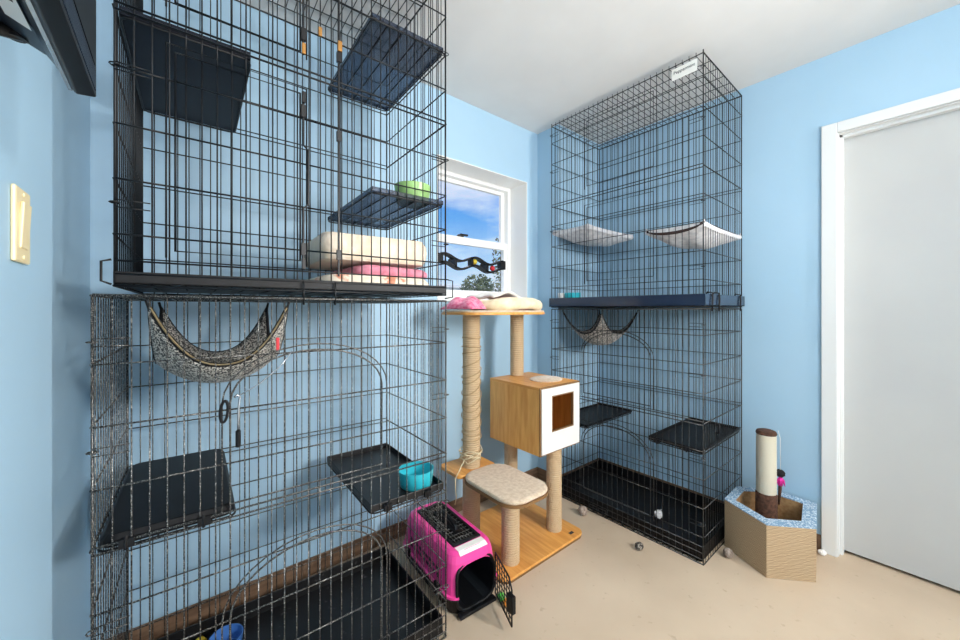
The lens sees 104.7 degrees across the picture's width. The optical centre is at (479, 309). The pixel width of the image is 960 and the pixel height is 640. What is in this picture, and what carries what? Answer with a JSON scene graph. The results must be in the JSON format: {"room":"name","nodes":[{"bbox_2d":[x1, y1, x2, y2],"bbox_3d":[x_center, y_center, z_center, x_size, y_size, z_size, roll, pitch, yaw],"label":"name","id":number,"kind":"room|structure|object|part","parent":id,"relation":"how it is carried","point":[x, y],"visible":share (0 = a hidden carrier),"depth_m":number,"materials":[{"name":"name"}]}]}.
{"room":"cat boarding room","nodes":[
{"label":"cat boarding room","id":0,"kind":"room"},
{"bbox_2d":[0,36,89,639],"bbox_3d":[0.621,-0.029,-1.311,0.329,2.458,6.387,0,0,-39],"label":"wall","id":1,"kind":"structure","parent":0,"point":[45,125],"depth_m":0.70,"materials":[{"name":"blue paint"}]},
{"bbox_2d":[0,21,28,43],"bbox_3d":[-0.515,-0.403,0.379,0.067,0.175,0.160,0,0,-39],"label":"mount","id":2,"kind":"object","parent":1,"relation":"attached to","point":[5,31],"depth_m":0.43,"materials":[{"name":"black metal"}]},
{"bbox_2d":[10,183,31,264],"bbox_3d":[-0.720,-0.132,0.584,0.011,0.116,0.074,0,0,-39],"label":"light switch","id":3,"kind":"object","parent":1,"relation":"attached to","point":[20,208],"visible":1,"depth_m":0.57,"materials":[{"name":"beige plastic"}]},
{"bbox_2d":[0,0,95,96],"bbox_3d":[-0.292,-0.499,0.161,0.089,0.442,0.782,0,0,-39],"label":"television","id":4,"kind":"object","parent":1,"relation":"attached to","point":[64,31],"visible":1,"depth_m":0.40,"materials":[{"name":"black plastic"}]},
{"bbox_2d":[62,0,95,90],"bbox_3d":[-0.261,-0.297,0.192,0.001,0.026,0.748,0,0,-39],"label":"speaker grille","id":5,"kind":"object","parent":4,"relation":"attached to","point":[76,45],"depth_m":0.41,"materials":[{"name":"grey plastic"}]},
{"bbox_2d":[90,0,536,639],"bbox_3d":[-0.634,-0.029,1.955,2.544,2.458,0.250,0,0,-39],"label":"wall","id":6,"kind":"structure","parent":0,"point":[475,136],"depth_m":1.62,"materials":[{"name":"blue paint"}]},
{"bbox_2d":[107,458,598,639],"bbox_3d":[-0.198,1.161,2.026,2.709,0.078,0.195,0,0,-39],"label":"baseboard","id":7,"kind":"structure","parent":6,"relation":"attached to","point":[158,627],"depth_m":1.58,"materials":[{"name":"brown wood"}]},
{"bbox_2d":[437,154,526,300],"bbox_3d":[-0.037,-0.470,2.444,0.742,0.840,0.254,0,0,-39],"label":"window","id":8,"kind":"structure","parent":6,"relation":"in","point":[512,192],"depth_m":2.60,"materials":[{"name":"white paint"}]},
{"bbox_3d":[-0.092,-0.648,2.511,0.678,0.420,0.028,0,0,-39],"label":"sash","id":9,"kind":"part","parent":8,"relation":"part of","materials":[{"name":"white paint"}]},
{"bbox_2d":[439,252,505,273],"bbox_3d":[-0.059,-0.303,2.446,0.568,0.108,0.061,0,0,-39],"label":"toy","id":10,"kind":"object","parent":8,"relation":"attached to","point":[452,261],"visible":0.95,"depth_m":2.42,"materials":[{"name":"black plastic"}]},
{"bbox_3d":[-0.072,-0.280,2.486,0.678,0.400,0.028,0,0,-39],"label":"sash","id":11,"kind":"part","parent":8,"relation":"part of","materials":[{"name":"white paint"}]},
{"bbox_2d":[537,124,598,473],"bbox_3d":[0.695,-0.029,2.928,0.785,2.458,0.437,0,0,-39],"label":"wall","id":12,"kind":"structure","parent":0,"point":[543,138],"depth_m":2.62,"materials":[{"name":"blue paint"}]},
{"bbox_2d":[239,0,959,143],"bbox_3d":[1.825,-1.308,-0.351,3.609,0.100,6.937,0,0,-39],"label":"ceiling","id":13,"kind":"structure","parent":0,"point":[531,65],"depth_m":1.73,"materials":[{"name":"white paint"}]},
{"bbox_2d":[254,478,959,639],"bbox_3d":[1.825,1.250,-0.351,3.609,0.100,6.937,0,0,-39],"label":"floor","id":14,"kind":"structure","parent":0,"point":[600,586],"depth_m":1.54,"materials":[{"name":"beige concrete"}]},
{"bbox_2d":[85,293,448,639],"bbox_3d":[-0.643,0.582,1.289,0.928,1.236,0.549,0,0,-38],"label":"wire cage","id":15,"kind":"object","parent":14,"relation":"on","point":[369,596],"visible":0.97,"depth_m":1.36,"materials":[{"name":"black metal"}]},
{"bbox_3d":[-1.008,0.583,1.016,0.007,1.234,0.530,0,0,-38],"label":"panel","id":16,"kind":"part","parent":15,"relation":"part of","materials":[{"name":"grey metal"}]},
{"bbox_2d":[97,449,235,552],"bbox_3d":[-0.892,0.524,1.089,0.261,0.036,0.530,0,0,-38],"label":"shelf","id":17,"kind":"object","parent":15,"relation":"attached to","point":[140,471],"visible":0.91,"depth_m":0.99,"materials":[{"name":"black plastic"}]},
{"bbox_3d":[-0.896,0.536,1.095,0.261,0.006,0.516,0,0,-38],"label":"wire frame","id":18,"kind":"part","parent":17,"relation":"part of","materials":[{"name":"black metal"}]},
{"bbox_2d":[144,299,289,382],"bbox_3d":[-0.781,0.094,1.116,0.312,0.240,0.401,0,0,-38],"label":"hammock","id":19,"kind":"object","parent":15,"relation":"in","point":[158,324],"visible":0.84,"depth_m":1.02,"materials":[{"name":"black fabric"}]},
{"bbox_2d":[218,400,229,423],"bbox_3d":[-0.650,0.258,0.941,0.024,0.061,0.006,0,0,-38],"label":"carabiner","id":20,"kind":"object","parent":15,"relation":"attached to","point":[223,401],"visible":1,"depth_m":0.94,"materials":[{"name":"black metal"}]},
{"bbox_2d":[209,623,242,639],"bbox_3d":[-0.877,1.155,1.280,0.102,0.060,0.102,0,0,-39],"label":"bowl","id":21,"kind":"object","parent":15,"relation":"in","point":[236,629],"visible":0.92,"depth_m":1.32,"materials":[{"name":"blue plastic"}]},
{"bbox_3d":[-0.646,-0.033,1.293,0.910,0.005,0.532,0,0,-38],"label":"roof panel","id":22,"kind":"part","parent":15,"relation":"part of","materials":[{"name":"grey metal"}]},
{"bbox_3d":[-0.808,0.583,1.504,0.912,1.234,0.007,0,0,-38],"label":"panel","id":23,"kind":"part","parent":15,"relation":"part of","materials":[{"name":"grey metal"}]},
{"bbox_2d":[234,351,292,447],"bbox_3d":[-0.578,0.234,0.994,0.139,0.241,0.012,0,0,-38],"label":"cord","id":24,"kind":"object","parent":15,"relation":"attached to","point":[237,432],"visible":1,"depth_m":0.96,"materials":[{"name":"black plastic"}]},
{"bbox_3d":[-0.577,0.170,0.999,0.132,0.112,0.004,0,0,-38],"label":"cord","id":25,"kind":"part","parent":24,"relation":"part of","materials":[{"name":"silver metal"}]},
{"bbox_2d":[100,0,452,304],"bbox_3d":[-0.631,-0.630,1.306,0.922,1.232,0.555,0,0,-38],"label":"wire cage","id":26,"kind":"object","parent":15,"relation":"on","point":[133,278],"visible":0.94,"depth_m":1.11,"materials":[{"name":"black metal"}]},
{"bbox_3d":[-0.985,-0.648,1.044,0.008,1.192,0.530,0,0,-38],"label":"panel","id":27,"kind":"part","parent":26,"relation":"part of","materials":[{"name":"black metal"}]},
{"bbox_2d":[119,5,250,132],"bbox_3d":[-0.874,-0.680,1.122,0.261,0.027,0.516,0,0,-38],"label":"shelf","id":28,"kind":"object","parent":26,"relation":"attached to","point":[142,27],"visible":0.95,"depth_m":1.05,"materials":[{"name":"black plastic"}]},
{"bbox_3d":[-0.626,-0.383,0.980,0.315,0.515,0.008,0,0,-38],"label":"door","id":29,"kind":"part","parent":26,"relation":"part of","materials":[{"name":"black metal"}]},
{"bbox_3d":[-0.626,-0.958,0.980,0.315,0.465,0.008,0,0,-38],"label":"door","id":30,"kind":"part","parent":26,"relation":"part of","materials":[{"name":"black metal"}]},
{"bbox_3d":[-0.798,-0.648,1.523,0.882,1.192,0.008,0,0,-38],"label":"panel","id":31,"kind":"part","parent":26,"relation":"part of","materials":[{"name":"black metal"}]},
{"bbox_2d":[113,271,445,296],"bbox_3d":[-0.636,-0.074,1.312,0.882,0.028,0.536,0,0,-38],"label":"tray","id":32,"kind":"object","parent":26,"relation":"on","point":[136,282],"depth_m":1.07,"materials":[{"name":"black plastic"}]},
{"bbox_3d":[-0.428,-0.667,1.125,0.012,1.130,0.011,0,0,-38],"label":"door post","id":33,"kind":"part","parent":26,"relation":"part of","materials":[{"name":"black metal"}]},
{"bbox_3d":[-0.635,-1.243,1.311,0.880,0.006,0.532,0,0,-38],"label":"roof panel","id":34,"kind":"part","parent":26,"relation":"part of","materials":[{"name":"black metal"}]},
{"bbox_2d":[307,274,427,284],"bbox_3d":[-0.433,-0.092,1.399,0.390,0.052,0.360,0,0,-38],"label":"folded blanket","id":35,"kind":"object","parent":26,"relation":"in","point":[347,278],"visible":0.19,"depth_m":1.24,"materials":[{"name":"fabric"}]},
{"bbox_2d":[333,265,426,277],"bbox_3d":[-0.397,-0.138,1.442,0.284,0.038,0.330,0,0,-39],"label":"folded blanket","id":36,"kind":"object","parent":35,"relation":"on","point":[366,269],"visible":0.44,"depth_m":1.30,"materials":[{"name":"pink fabric"}]},
{"bbox_2d":[305,232,426,270],"bbox_3d":[-0.441,-0.207,1.412,0.384,0.091,0.370,0,0,-36],"label":"folded blanket","id":37,"kind":"object","parent":36,"relation":"on","point":[325,236],"visible":0.71,"depth_m":1.26,"materials":[{"name":"beige fabric"}]},
{"bbox_2d":[328,19,441,111],"bbox_3d":[-0.398,-0.957,1.488,0.277,0.023,0.516,0,0,-38],"label":"shelf","id":38,"kind":"object","parent":26,"relation":"attached to","point":[368,23],"visible":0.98,"depth_m":1.45,"materials":[{"name":"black plastic"}]},
{"bbox_2d":[328,192,441,229],"bbox_3d":[-0.398,-0.392,1.488,0.277,0.023,0.516,0,0,-38],"label":"shelf","id":39,"kind":"object","parent":26,"relation":"attached to","point":[386,195],"visible":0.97,"depth_m":1.42,"materials":[{"name":"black plastic"}]},
{"bbox_2d":[394,181,429,208],"bbox_3d":[-0.251,-0.425,1.380,0.135,0.066,0.135,0,0,-39],"label":"bowl","id":40,"kind":"object","parent":39,"relation":"on","point":[402,190],"visible":0.62,"depth_m":1.33,"materials":[{"name":"green plastic"}]},
{"bbox_3d":[-0.287,-0.648,1.580,0.007,1.192,0.530,0,0,-38],"label":"panel","id":41,"kind":"part","parent":26,"relation":"part of","materials":[{"name":"black metal"}]},
{"bbox_2d":[157,546,442,639],"bbox_3d":[-0.646,1.159,1.294,0.891,0.067,0.514,0,0,-38],"label":"tray","id":42,"kind":"object","parent":15,"relation":"on","point":[431,630],"depth_m":1.45,"materials":[{"name":"black plastic"}]},
{"bbox_3d":[-0.482,0.867,1.080,0.447,0.451,0.007,0,0,-38],"label":"door","id":43,"kind":"part","parent":15,"relation":"part of","materials":[{"name":"grey metal"}]},
{"bbox_3d":[-0.482,0.307,1.080,0.447,0.421,0.007,0,0,-38],"label":"door","id":44,"kind":"part","parent":15,"relation":"part of","materials":[{"name":"grey metal"}]},
{"bbox_2d":[327,443,442,513],"bbox_3d":[-0.393,0.648,1.473,0.277,0.034,0.530,0,0,-38],"label":"shelf","id":45,"kind":"object","parent":15,"relation":"attached to","point":[386,506],"visible":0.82,"depth_m":1.42,"materials":[{"name":"black plastic"}]},
{"bbox_2d":[399,461,433,491],"bbox_3d":[-0.237,0.619,1.377,0.131,0.062,0.131,0,0,-39],"label":"bowl","id":46,"kind":"object","parent":45,"relation":"on","point":[419,468],"visible":0.83,"depth_m":1.34,"materials":[{"name":"teal plastic"}]},
{"bbox_3d":[-0.285,0.583,1.571,0.006,1.234,0.530,0,0,-38],"label":"panel","id":47,"kind":"part","parent":15,"relation":"part of","materials":[{"name":"grey metal"}]},
{"bbox_2d":[403,501,515,627],"bbox_3d":[-0.098,1.060,1.599,0.256,0.279,0.660,0,0,-36],"label":"pet carrier","id":48,"kind":"object","parent":14,"relation":"on","point":[472,574],"visible":0.84,"depth_m":1.54,"materials":[{"name":"pink plastic"}]},
{"bbox_3d":[-0.149,0.942,1.675,0.032,0.042,0.200,0,0,-36],"label":"carry handle","id":49,"kind":"part","parent":48,"relation":"part of","materials":[{"name":"black plastic"}]},
{"bbox_2d":[424,507,472,541],"bbox_3d":[-0.150,0.962,1.677,0.112,0.004,0.303,0,0,-36],"label":"grille","id":50,"kind":"object","parent":48,"relation":"attached to","point":[456,530],"depth_m":1.65,"materials":[{"name":"grey metal"}]},
{"bbox_3d":[0.091,1.087,1.452,0.006,0.171,0.181,0,0,-18],"label":"wire door","id":51,"kind":"part","parent":48,"relation":"part of","materials":[{"name":"black"}]},
{"bbox_2d":[442,310,581,583],"bbox_3d":[0.183,0.601,1.929,0.645,1.198,0.584,0,0,-39],"label":"cat tree","id":52,"kind":"object","parent":14,"relation":"on","point":[537,414],"visible":0.95,"depth_m":1.89,"materials":[{"name":"brown wood"}]},
{"bbox_2d":[440,296,485,309],"bbox_3d":[-0.075,-0.036,1.869,0.207,0.069,0.157,0,0,36],"label":"blanket","id":53,"kind":"object","parent":52,"relation":"on","point":[471,302],"visible":0.93,"depth_m":1.82,"materials":[{"name":"pink fabric"}]},
{"bbox_3d":[-0.045,0.600,1.923,0.092,1.152,0.092,0,0,-39],"label":"post","id":54,"kind":"part","parent":52,"relation":"part of","materials":[{"name":"fabric"}]},
{"bbox_2d":[469,297,541,309],"bbox_3d":[0.142,-0.028,2.028,0.445,0.091,0.311,0,0,-41],"label":"bed","id":55,"kind":"object","parent":52,"relation":"on","point":[504,303],"visible":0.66,"depth_m":1.86,"materials":[{"name":"beige fabric"}]},
{"bbox_2d":[467,291,521,299],"bbox_3d":[0.098,-0.066,2.005,0.262,0.064,0.223,0,0,-39],"label":"sheet","id":56,"kind":"object","parent":55,"relation":"on","point":[486,295],"visible":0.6,"depth_m":1.93,"materials":[{"name":"white fabric"}]},
{"bbox_3d":[0.143,1.002,1.737,0.086,0.348,0.086,0,0,-39],"label":"post","id":57,"kind":"part","parent":52,"relation":"part of","materials":[{"name":"fabric"}]},
{"bbox_3d":[0.177,0.948,2.128,0.078,0.456,0.078,0,0,-39],"label":"post","id":58,"kind":"part","parent":52,"relation":"part of","materials":[{"name":"fabric"}]},
{"bbox_3d":[0.216,0.202,2.166,0.080,0.356,0.080,0,0,-39],"label":"post","id":59,"kind":"part","parent":52,"relation":"part of","materials":[{"name":"fabric"}]},
{"bbox_3d":[0.176,1.182,1.975,0.587,0.012,0.495,0,0,-39],"label":"board","id":60,"kind":"part","parent":52,"relation":"part of","materials":[{"name":"brown wood"}]},
{"bbox_3d":[0.398,0.948,1.992,0.082,0.456,0.082,0,0,-39],"label":"post","id":61,"kind":"part","parent":52,"relation":"part of","materials":[{"name":"fabric"}]},
{"bbox_2d":[578,505,587,515],"bbox_3d":[0.602,1.173,2.167,0.052,0.054,0.054,0,0,-39],"label":"ball","id":62,"kind":"object","parent":14,"relation":"on","point":[582,510],"visible":1,"depth_m":2.15,"materials":[{"name":"white fabric"}]},
{"bbox_2d":[635,542,643,550],"bbox_3d":[0.797,1.182,1.856,0.047,0.036,0.040,0,0,-39],"label":"ball","id":63,"kind":"object","parent":14,"relation":"on","point":[639,546],"visible":1,"depth_m":1.84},
{"bbox_2d":[550,308,742,565],"bbox_3d":[0.970,0.595,2.259,0.584,1.209,0.935,0,0,-39],"label":"wire cage","id":64,"kind":"object","parent":14,"relation":"on","point":[692,524],"visible":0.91,"depth_m":2.11,"materials":[{"name":"black metal"}]},
{"bbox_3d":[0.686,0.596,2.619,0.555,1.207,0.007,0,0,-39],"label":"panel","id":65,"kind":"part","parent":64,"relation":"part of","materials":[{"name":"grey metal"}]},
{"bbox_2d":[562,310,637,344],"bbox_3d":[0.786,0.114,2.415,0.424,0.230,0.294,0,0,-39],"label":"hammock","id":66,"kind":"object","parent":64,"relation":"in","point":[607,338],"visible":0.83,"depth_m":2.32,"materials":[{"name":"black fabric"}]},
{"bbox_2d":[580,403,631,428],"bbox_3d":[0.763,0.705,2.506,0.555,0.033,0.267,0,0,-39],"label":"shelf","id":67,"kind":"object","parent":64,"relation":"attached to","point":[592,408],"visible":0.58,"depth_m":2.53,"materials":[{"name":"black plastic"}]},
{"bbox_3d":[0.769,0.716,2.510,0.541,0.006,0.267,0,0,-39],"label":"wire frame","id":68,"kind":"part","parent":67,"relation":"part of","materials":[{"name":"black metal"}]},
{"bbox_3d":[0.758,0.867,2.088,0.007,0.451,0.447,0,0,-39],"label":"door","id":69,"kind":"part","parent":64,"relation":"part of","materials":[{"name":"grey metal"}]},
{"bbox_3d":[0.758,0.314,2.088,0.007,0.406,0.447,0,0,-39],"label":"door","id":70,"kind":"part","parent":64,"relation":"part of","materials":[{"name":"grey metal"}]},
{"bbox_2d":[562,460,724,561],"bbox_3d":[0.975,1.159,2.268,0.539,0.067,0.891,0,0,-39],"label":"tray","id":71,"kind":"object","parent":64,"relation":"on","point":[690,544],"depth_m":2.21,"materials":[{"name":"black plastic"}]},
{"bbox_2d":[549,49,744,310],"bbox_3d":[0.978,-0.610,2.263,0.582,1.230,0.941,0,0,-39],"label":"wire cage","id":72,"kind":"object","parent":64,"relation":"on","point":[715,299],"visible":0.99,"depth_m":2.12,"materials":[{"name":"black metal"}]},
{"bbox_2d":[558,293,564,297],"bbox_3d":[0.538,-0.070,2.449,0.045,0.085,0.045,0,0,-39],"label":"cup","id":73,"kind":"object","parent":72,"relation":"in","point":[562,295],"visible":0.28,"depth_m":2.43,"materials":[{"name":"white paint"}]},
{"bbox_2d":[565,293,580,297],"bbox_3d":[0.609,-0.070,2.434,0.106,0.085,0.106,0,0,-39],"label":"bowl","id":74,"kind":"object","parent":72,"relation":"in","point":[567,295],"visible":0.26,"depth_m":2.39,"materials":[{"name":"teal plastic"}]},
{"bbox_3d":[0.686,-0.613,2.619,0.555,1.196,0.006,0,0,-39],"label":"panel","id":75,"kind":"part","parent":72,"relation":"part of","materials":[{"name":"black metal"}]},
{"bbox_2d":[552,224,633,246],"bbox_3d":[0.774,-0.483,2.513,0.546,0.090,0.285,0,0,-39],"label":"hammock","id":76,"kind":"object","parent":72,"relation":"hanging from","point":[566,233],"visible":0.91,"depth_m":2.40,"materials":[{"name":"white fabric"}]},
{"bbox_3d":[0.771,-0.941,2.073,0.007,0.425,0.438,0,0,-39],"label":"door","id":77,"kind":"part","parent":72,"relation":"part of","materials":[{"name":"black metal"}]},
{"bbox_3d":[0.771,-0.396,2.073,0.007,0.475,0.439,0,0,-39],"label":"door","id":78,"kind":"part","parent":72,"relation":"part of","materials":[{"name":"black metal"}]},
{"bbox_3d":[0.975,-1.210,2.268,0.559,0.005,0.910,0,0,-39],"label":"roof panel","id":79,"kind":"part","parent":72,"relation":"part of","materials":[{"name":"black metal"}]},
{"bbox_2d":[549,293,744,306],"bbox_3d":[0.975,-0.049,2.268,0.579,0.056,0.931,0,0,-39],"label":"tray","id":80,"kind":"object","parent":72,"relation":"on","point":[674,300],"depth_m":1.96,"materials":[{"name":"black plastic"}]},
{"bbox_3d":[1.190,-0.613,2.445,0.007,1.196,0.912,0,0,-39],"label":"panel","id":81,"kind":"part","parent":72,"relation":"part of","materials":[{"name":"black metal"}]},
{"bbox_2d":[672,58,696,80],"bbox_3d":[0.991,-1.165,1.800,0.003,0.056,0.116,0,0,-39],"label":"name card","id":82,"kind":"object","parent":72,"relation":"attached to","point":[691,66],"visible":1,"depth_m":1.80,"materials":[{"name":"white paper"}]},
{"bbox_2d":[645,219,741,248],"bbox_3d":[1.173,-0.385,2.026,0.541,0.092,0.295,0,0,-39],"label":"hammock","id":83,"kind":"object","parent":72,"relation":"in","point":[692,233],"visible":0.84,"depth_m":1.90,"materials":[{"name":"white fabric"}]},
{"bbox_3d":[0.969,-0.398,1.858,0.012,0.037,0.269,0,0,-39],"label":"trim","id":84,"kind":"part","parent":83,"relation":"part of","materials":[{"name":"brown fabric"}]},
{"bbox_3d":[1.105,-0.043,1.784,0.016,0.096,0.044,0,0,-20],"label":"tie cord","id":85,"kind":"part","parent":72,"relation":"part of","materials":[{"name":"plastic"}]},
{"bbox_3d":[1.174,-0.043,1.841,0.016,0.096,0.044,0,0,-20],"label":"tie cord","id":86,"kind":"part","parent":72,"relation":"part of","materials":[{"name":"plastic"}]},
{"bbox_3d":[1.265,-0.613,1.916,0.555,1.196,0.006,0,0,-39],"label":"panel","id":87,"kind":"part","parent":72,"relation":"part of","materials":[{"name":"black metal"}]},
{"bbox_2d":[654,509,661,518],"bbox_3d":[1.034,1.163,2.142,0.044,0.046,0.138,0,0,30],"label":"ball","id":88,"kind":"object","parent":64,"relation":"in","point":[659,512],"visible":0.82,"depth_m":2.09,"materials":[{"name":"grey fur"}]},
{"bbox_3d":[0.975,-0.006,2.268,0.559,0.005,0.910,0,0,-39],"label":"roof panel","id":89,"kind":"part","parent":64,"relation":"part of","materials":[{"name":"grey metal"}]},
{"bbox_3d":[1.190,0.596,2.445,0.007,1.207,0.912,0,0,-39],"label":"panel","id":90,"kind":"part","parent":64,"relation":"part of","materials":[{"name":"grey metal"}]},
{"bbox_2d":[648,417,738,454],"bbox_3d":[1.168,0.673,2.014,0.555,0.033,0.265,0,0,-39],"label":"shelf","id":91,"kind":"object","parent":64,"relation":"attached to","point":[692,433],"visible":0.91,"depth_m":2.00,"materials":[{"name":"black plastic"}]},
{"bbox_3d":[1.173,0.684,2.018,0.541,0.006,0.265,0,0,-39],"label":"wire frame","id":92,"kind":"part","parent":91,"relation":"part of","materials":[{"name":"black metal"}]},
{"bbox_3d":[1.265,0.596,1.916,0.555,1.207,0.006,0,0,-39],"label":"panel","id":93,"kind":"part","parent":64,"relation":"part of","materials":[{"name":"grey metal"}]},
{"bbox_2d":[723,547,733,557],"bbox_3d":[1.204,1.178,1.797,0.043,0.044,0.045,0,0,-39],"label":"ball","id":94,"kind":"object","parent":14,"relation":"on","point":[727,552],"visible":1,"depth_m":1.78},
{"bbox_2d":[724,428,816,581],"bbox_3d":[1.432,0.898,1.817,0.434,0.603,0.352,0,0,-39],"label":"post","id":95,"kind":"object","parent":14,"relation":"on","point":[774,531],"visible":1,"depth_m":1.77,"materials":[{"name":"beige wood"}]},
{"bbox_3d":[1.431,0.765,1.852,0.084,0.290,0.084,0,0,-39],"label":"sisal post","id":96,"kind":"part","parent":95,"relation":"part of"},
{"bbox_2d":[818,549,826,555],"bbox_3d":[1.680,1.188,1.818,0.041,0.024,0.033,0,0,-39],"label":"paper scrap","id":97,"kind":"object","parent":14,"relation":"on","point":[820,551],"visible":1,"depth_m":1.81,"materials":[{"name":"white paper"}]},
{"bbox_2d":[599,4,959,534],"bbox_3d":[2.953,-0.029,0.489,0.200,2.458,6.200,0,0,-39],"label":"wall","id":98,"kind":"structure","parent":0,"point":[784,114],"depth_m":2.06,"materials":[{"name":"blue paint"}]},
{"bbox_2d":[600,458,820,549],"bbox_3d":[1.303,1.161,2.328,0.008,0.078,1.247,0,0,-39],"label":"baseboard","id":99,"kind":"structure","parent":98,"relation":"attached to","point":[641,473],"depth_m":2.34,"materials":[{"name":"brown wood"}]},
{"bbox_2d":[821,88,959,556],"bbox_3d":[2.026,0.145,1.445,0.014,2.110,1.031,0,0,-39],"label":"trim","id":100,"kind":"structure","parent":98,"relation":"attached to","point":[829,133],"depth_m":1.81,"materials":[{"name":"white paint"}]},
{"bbox_2d":[844,110,959,590],"bbox_3d":[2.094,0.166,1.501,0.036,2.040,0.903,0,0,-39],"label":"door","id":101,"kind":"structure","parent":98,"relation":"in","point":[902,182],"depth_m":1.68,"materials":[{"name":"grey paint"}]},
{"label":"outside","id":102,"kind":"structure","parent":0,"visible":0},
{"bbox_3d":[-14.504,1.750,41.207,90.000,0.100,77.943,0,0,-39],"label":"ground","id":103,"kind":"structure","parent":102,"visible":0},
{"bbox_2d":[439,284,499,291],"bbox_3d":[-3.115,0.295,16.996,18.300,2.810,3.300,0,0,-39],"label":"building","id":104,"kind":"structure","parent":103,"relation":"on","point":[448,287],"depth_m":16.56,"materials":[{"name":"white paint"}]},
{"bbox_2d":[459,274,494,291],"bbox_3d":[-0.076,0.219,12.751,1.248,2.966,1.320,0,0,-39],"label":"tree","id":105,"kind":"object","parent":103,"relation":"on","point":[482,281],"visible":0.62,"depth_m":12.55,"materials":[{"name":"green plant"}]},
{"bbox_2d":[492,237,500,291],"bbox_3d":[0.795,-0.630,13.732,0.816,4.663,0.815,0,0,-11],"label":"tree","id":106,"kind":"object","parent":103,"relation":"on","point":[496,239],"visible":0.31,"depth_m":13.69,"materials":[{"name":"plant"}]}
]}

